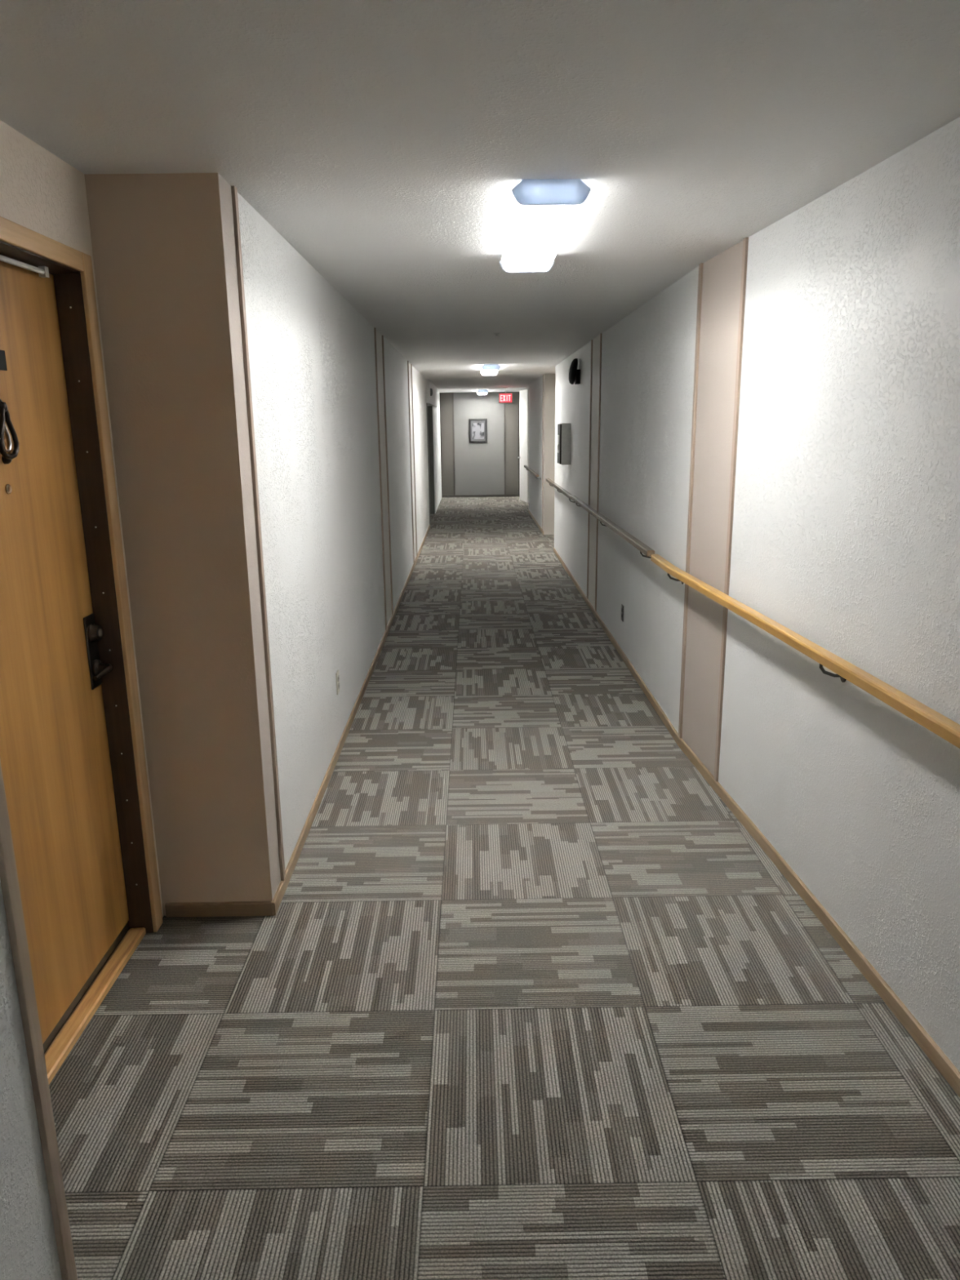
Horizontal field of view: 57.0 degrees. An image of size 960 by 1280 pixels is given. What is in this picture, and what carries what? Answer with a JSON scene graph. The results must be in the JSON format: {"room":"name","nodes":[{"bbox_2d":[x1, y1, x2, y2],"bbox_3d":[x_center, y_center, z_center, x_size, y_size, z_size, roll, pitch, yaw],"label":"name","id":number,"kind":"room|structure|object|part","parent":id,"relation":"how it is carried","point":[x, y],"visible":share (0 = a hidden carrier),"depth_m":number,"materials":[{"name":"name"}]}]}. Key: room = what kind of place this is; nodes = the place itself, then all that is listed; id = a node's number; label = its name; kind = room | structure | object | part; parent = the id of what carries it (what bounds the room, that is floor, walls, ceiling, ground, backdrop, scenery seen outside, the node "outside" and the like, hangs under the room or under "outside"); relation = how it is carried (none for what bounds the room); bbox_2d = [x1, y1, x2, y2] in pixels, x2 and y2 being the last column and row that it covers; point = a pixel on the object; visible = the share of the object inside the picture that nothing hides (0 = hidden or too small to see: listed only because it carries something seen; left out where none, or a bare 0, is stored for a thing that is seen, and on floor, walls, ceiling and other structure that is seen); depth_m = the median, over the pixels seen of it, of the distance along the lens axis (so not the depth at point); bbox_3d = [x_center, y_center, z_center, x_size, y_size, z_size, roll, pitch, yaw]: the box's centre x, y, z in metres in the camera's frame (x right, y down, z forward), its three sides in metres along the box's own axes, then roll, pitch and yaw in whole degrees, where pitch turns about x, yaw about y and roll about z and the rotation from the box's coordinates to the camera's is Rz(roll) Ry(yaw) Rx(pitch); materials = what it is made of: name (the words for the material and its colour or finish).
{"room":"apartment building corridor","nodes":[
{"label":"apartment building corridor","id":0,"kind":"room"},
{"bbox_2d":[0,120,441,1279],"bbox_3d":[-1.114,-1.020,6.225,0.778,2.350,29.200,-1,14,0],"label":"wall","id":1,"kind":"structure","parent":0,"point":[161,246],"depth_m":2.89,"materials":[{"name":"white paint"}]},
{"bbox_2d":[0,760,77,1279],"bbox_3d":[-0.712,0.179,1.290,0.011,2.350,0.030,-1,14,0],"label":"trim","id":2,"kind":"structure","parent":1,"relation":"attached to","point":[8,872],"depth_m":1.39,"materials":[{"name":"grey paint"}]},
{"bbox_2d":[0,216,163,1084],"bbox_3d":[-1.186,0.058,2.283,0.186,2.126,1.024,-1,14,0],"label":"door","id":3,"kind":"structure","parent":1,"relation":"in","point":[73,756],"depth_m":2.50,"materials":[{"name":"brown wood"}]},
{"bbox_3d":[-1.186,-0.682,2.144,0.004,0.048,0.141,-1,14,0],"label":"number plate","id":4,"kind":"part","parent":3,"relation":"part of","materials":[{"name":"black plastic"}]},
{"bbox_3d":[-1.169,-0.906,2.045,0.019,0.030,0.705,-1,14,0],"label":"closer arm","id":5,"kind":"part","parent":3,"relation":"part of","materials":[{"name":"white plastic"}]},
{"bbox_3d":[-1.112,-0.951,2.038,0.012,0.052,0.900,-1,14,0],"label":"head casing","id":6,"kind":"part","parent":3,"relation":"part of","materials":[{"name":"beige wood"}]},
{"bbox_3d":[-1.179,0.035,2.694,0.006,0.225,0.070,-1,14,0],"label":"lock plate","id":7,"kind":"part","parent":3,"relation":"part of","materials":[{"name":"brown metal"}]},
{"bbox_3d":[-1.149,0.094,2.672,0.052,0.054,0.126,-1,14,0],"label":"lever handle","id":8,"kind":"part","parent":3,"relation":"part of","materials":[{"name":"brown metal"}]},
{"bbox_3d":[-1.099,0.057,2.283,0.013,2.126,1.024,-1,14,0],"label":"casing","id":9,"kind":"part","parent":3,"relation":"part of","materials":[{"name":"beige wood"}]},
{"bbox_2d":[164,901,272,917],"bbox_3d":[-0.903,0.932,3.065,0.368,0.050,0.012,-1,14,0],"label":"baseboard","id":10,"kind":"structure","parent":1,"relation":"attached to","point":[236,908],"depth_m":3.06,"materials":[{"name":"beige wood"}]},
{"bbox_2d":[231,186,285,880],"bbox_3d":[-0.729,-0.250,2.943,0.011,2.300,0.030,-1,14,0],"label":"trim","id":11,"kind":"structure","parent":1,"relation":"attached to","point":[234,190],"depth_m":2.90,"materials":[{"name":"beige wood"}]},
{"bbox_2d":[335,670,339,694],"bbox_3d":[-0.734,0.219,4.575,0.009,0.116,0.072,-1,14,0],"label":"wall outlet","id":12,"kind":"object","parent":1,"relation":"attached to","point":[337,672],"visible":1,"depth_m":4.55,"materials":[{"name":"beige plastic"}]},
{"bbox_2d":[271,524,430,915],"bbox_3d":[-0.769,-0.474,8.822,0.012,0.050,11.861,-1,14,0],"label":"baseboard","id":13,"kind":"structure","parent":1,"relation":"attached to","point":[282,888],"depth_m":4.20,"materials":[{"name":"beige wood"}]},
{"bbox_2d":[373,327,386,630],"bbox_3d":[-0.766,-1.200,6.839,0.011,2.300,0.030,-1,14,0],"label":"trim","id":14,"kind":"structure","parent":1,"relation":"attached to","point":[375,329],"depth_m":6.81,"materials":[{"name":"beige wood"}]},
{"bbox_2d":[382,335,393,614],"bbox_3d":[-0.771,-1.337,7.402,0.011,2.300,0.030,-1,14,0],"label":"trim","id":15,"kind":"structure","parent":1,"relation":"attached to","point":[383,353],"depth_m":7.38,"materials":[{"name":"beige wood"}]},
{"bbox_2d":[407,360,414,563],"bbox_3d":[-0.799,-2.028,10.239,0.011,2.300,0.030,-1,14,0],"label":"trim","id":16,"kind":"structure","parent":1,"relation":"attached to","point":[407,361],"depth_m":10.21,"materials":[{"name":"beige wood"}]},
{"bbox_2d":[410,364,417,555],"bbox_3d":[-0.804,-2.171,10.822,0.011,2.300,0.030,-1,14,0],"label":"trim","id":17,"kind":"structure","parent":1,"relation":"attached to","point":[411,364],"depth_m":10.79,"materials":[{"name":"beige wood"}]},
{"bbox_2d":[426,403,435,524],"bbox_3d":[-0.920,-3.098,15.509,0.160,1.984,2.376,-1,14,0],"label":"door","id":18,"kind":"structure","parent":1,"relation":"in","point":[429,408],"depth_m":16.53,"materials":[{"name":"paint"}]},
{"bbox_2d":[440,405,442,497],"bbox_3d":[-0.889,-4.306,20.299,0.020,2.060,0.078,-1,14,0],"label":"trim","id":19,"kind":"structure","parent":1,"relation":"attached to","point":[440,406],"depth_m":20.25,"materials":[{"name":"brown wood"}]},
{"bbox_2d":[440,391,519,495],"bbox_3d":[0.095,-4.484,20.369,2.032,2.350,0.100,-1,14,0],"label":"wall","id":20,"kind":"structure","parent":0,"point":[479,467],"depth_m":20.33,"materials":[{"name":"grey paint"}]},
{"bbox_2d":[451,392,455,495],"bbox_3d":[-0.608,-4.486,20.305,0.037,2.300,0.012,-1,14,0],"label":"trim","id":21,"kind":"structure","parent":20,"relation":"attached to","point":[452,397],"depth_m":20.30,"materials":[{"name":"brown wood"}]},
{"bbox_2d":[468,418,487,442],"bbox_3d":[-0.043,-4.784,20.228,0.420,0.533,0.030,-1,14,0],"label":"framed picture","id":22,"kind":"object","parent":20,"relation":"attached to","point":[477,428],"visible":1,"depth_m":20.22},
{"bbox_2d":[471,422,484,439],"bbox_3d":[-0.042,-4.777,20.230,0.270,0.358,0.004,-1,14,0],"label":"print","id":23,"kind":"object","parent":22,"relation":"attached to","point":[477,428],"depth_m":20.23},
{"bbox_2d":[442,494,518,497],"bbox_3d":[-0.001,-3.352,20.588,1.772,0.050,0.012,-1,14,0],"label":"baseboard","id":24,"kind":"structure","parent":20,"relation":"attached to","point":[455,495],"depth_m":20.58,"materials":[{"name":"brown wood"}]},
{"bbox_2d":[503,391,506,494],"bbox_3d":[0.574,-4.502,20.312,0.037,2.300,0.012,-1,14,0],"label":"trim","id":25,"kind":"structure","parent":20,"relation":"attached to","point":[504,418],"depth_m":20.33,"materials":[{"name":"brown wood"}]},
{"bbox_2d":[517,404,519,496],"bbox_3d":[0.900,-4.339,20.346,0.055,2.060,0.030,-1,14,0],"label":"trim","id":26,"kind":"structure","parent":20,"relation":"attached to","point":[518,424],"depth_m":20.32,"materials":[{"name":"brown wood"}]},
{"bbox_2d":[0,0,959,392],"bbox_3d":[0.082,-2.242,5.965,3.500,0.120,29.250,-1,14,0],"label":"ceiling","id":27,"kind":"structure","parent":0,"point":[388,143],"depth_m":2.10,"materials":[{"name":"paint"}]},
{"bbox_2d":[476,389,488,395],"bbox_3d":[0.054,-5.357,19.137,0.236,0.070,1.220,-1,14,0],"label":"ceiling light","id":28,"kind":"object","parent":27,"relation":"attached to","point":[480,392],"visible":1,"depth_m":18.55,"materials":[{"name":"plastic"}]},
{"bbox_2d":[480,364,500,375],"bbox_3d":[0.129,-3.450,11.317,0.236,0.070,1.220,-1,14,0],"label":"ceiling light","id":29,"kind":"object","parent":27,"relation":"attached to","point":[486,369],"visible":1,"depth_m":10.73,"materials":[{"name":"plastic"}]},
{"bbox_2d":[498,387,512,403],"bbox_3d":[0.511,-4.884,17.673,0.282,0.305,0.057,-1,14,0],"label":"exit sign","id":30,"kind":"object","parent":27,"relation":"hanging from","point":[504,397],"visible":1,"depth_m":17.66,"materials":[{"name":"red plastic"}]},
{"bbox_3d":[0.512,-4.828,17.663,0.238,0.156,0.005,-1,14,0],"label":"panel","id":31,"kind":"part","parent":30,"relation":"part of","materials":[{"name":"red plastic"}]},
{"bbox_2d":[499,178,591,272],"bbox_3d":[0.207,-1.477,3.224,0.236,0.070,1.220,-1,14,0],"label":"ceiling light","id":32,"kind":"object","parent":27,"relation":"attached to","point":[542,213],"visible":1,"depth_m":2.88,"materials":[{"name":"plastic"}]},
{"bbox_2d":[44,496,959,1279],"bbox_3d":[0.111,0.157,6.550,3.500,0.120,29.250,-1,14,0],"label":"floor","id":33,"kind":"structure","parent":0,"point":[523,997],"depth_m":2.45,"materials":[{"name":"carpet"}]},
{"bbox_2d":[528,116,959,1071],"bbox_3d":[1.379,-1.054,6.241,0.734,2.350,29.200,-1,14,0],"label":"wall","id":34,"kind":"structure","parent":0,"point":[846,526],"depth_m":2.98,"materials":[{"name":"white paint"}]},
{"bbox_2d":[517,389,528,502],"bbox_3d":[0.971,-3.921,18.017,0.177,2.350,2.746,-1,14,-2],"label":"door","id":35,"kind":"structure","parent":34,"relation":"in","point":[523,394],"depth_m":18.84,"materials":[{"name":"white paint"}]},
{"bbox_2d":[524,465,540,479],"bbox_3d":[0.892,-2.864,15.136,0.098,0.106,3.250,-1,14,0],"label":"handrail","id":36,"kind":"object","parent":34,"relation":"attached to","point":[527,468],"visible":1,"depth_m":14.71,"materials":[{"name":"brown wood"}]},
{"bbox_2d":[528,509,543,534],"bbox_3d":[0.946,-2.050,15.201,0.012,0.050,3.611,-1,14,0],"label":"baseboard","id":37,"kind":"structure","parent":34,"relation":"attached to","point":[529,512],"depth_m":14.88,"materials":[{"name":"beige wood"}]},
{"bbox_2d":[542,374,543,530],"bbox_3d":[0.947,-2.806,13.339,0.011,2.300,0.030,-1,14,0],"label":"trim","id":38,"kind":"structure","parent":34,"relation":"attached to","point":[543,375],"depth_m":13.33,"materials":[{"name":"beige wood"}]},
{"bbox_2d":[546,478,575,502],"bbox_3d":[0.931,-1.721,10.192,0.106,0.106,3.000,-1,14,0],"label":"handrail","id":39,"kind":"object","parent":34,"relation":"attached to","point":[553,483],"visible":0.83,"depth_m":9.89,"materials":[{"name":"brown wood"}]},
{"bbox_2d":[557,422,570,464],"bbox_3d":[0.910,-2.158,9.735,0.137,0.440,0.320,-1,14,0],"label":"upper cabinet","id":40,"kind":"object","parent":34,"relation":"attached to","point":[563,429],"visible":1,"depth_m":9.59,"materials":[{"name":"metal"}]},
{"bbox_3d":[0.862,-2.155,9.725,0.006,0.190,0.200,-1,14,0],"label":"label plate","id":41,"kind":"part","parent":40,"relation":"part of","materials":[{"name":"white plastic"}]},
{"bbox_3d":[0.873,-2.157,9.735,0.016,0.424,0.308,-1,14,0],"label":"door","id":42,"kind":"part","parent":40,"relation":"part of","materials":[{"name":"grey metal"}]},
{"bbox_2d":[568,358,580,384],"bbox_3d":[0.922,-2.634,8.682,0.112,0.247,0.247,-1,14,0],"label":"bell","id":43,"kind":"object","parent":34,"relation":"attached to","point":[574,373],"visible":1,"depth_m":8.62,"materials":[{"name":"black metal"}]},
{"bbox_2d":[586,339,592,599],"bbox_3d":[0.991,-1.503,7.996,0.012,2.300,0.030,-1,14,0],"label":"trim","id":44,"kind":"structure","parent":34,"relation":"attached to","point":[591,371],"depth_m":7.96,"materials":[{"name":"beige wood"}]},
{"bbox_2d":[595,333,601,611],"bbox_3d":[0.996,-1.369,7.447,0.012,2.300,0.030,-1,14,0],"label":"trim","id":45,"kind":"structure","parent":34,"relation":"attached to","point":[600,363],"depth_m":7.41,"materials":[{"name":"beige wood"}]},
{"bbox_2d":[570,495,654,558],"bbox_3d":[0.958,-0.902,6.779,0.109,0.106,3.860,-1,14,0],"label":"handrail","id":46,"kind":"object","parent":34,"relation":"attached to","point":[642,547],"visible":0.84,"depth_m":5.92,"materials":[{"name":"brown wood"}]},
{"bbox_2d":[621,604,623,622],"bbox_3d":[1.020,-0.195,6.344,0.009,0.116,0.072,-1,14,0],"label":"wall outlet","id":47,"kind":"object","parent":34,"relation":"attached to","point":[622,606],"visible":1,"depth_m":6.33,"materials":[{"name":"brown plastic"}]},
{"bbox_2d":[678,262,702,737],"bbox_3d":[1.028,-0.610,4.334,0.014,2.300,0.030,-1,14,0],"label":"trim","id":48,"kind":"structure","parent":34,"relation":"attached to","point":[700,265],"depth_m":4.29,"materials":[{"name":"beige wood"}]},
{"bbox_2d":[714,237,748,782],"bbox_3d":[1.067,-0.474,3.775,0.014,2.300,0.030,-1,14,0],"label":"trim","id":49,"kind":"structure","parent":34,"relation":"attached to","point":[745,242],"depth_m":3.73,"materials":[{"name":"beige wood"}]},
{"bbox_2d":[553,547,959,1097],"bbox_3d":[1.153,1.149,2.072,0.126,0.050,19.860,-1,14,-1],"label":"baseboard","id":50,"kind":"structure","parent":34,"relation":"attached to","point":[943,1064],"depth_m":3.04,"materials":[{"name":"beige wood"}]},
{"bbox_2d":[650,554,959,748],"bbox_3d":[1.084,0.078,2.810,0.132,0.106,4.204,-1,14,-2],"label":"handrail","id":51,"kind":"object","parent":34,"relation":"attached to","point":[936,722],"visible":1,"depth_m":2.68,"materials":[{"name":"brown wood"}]}
]}

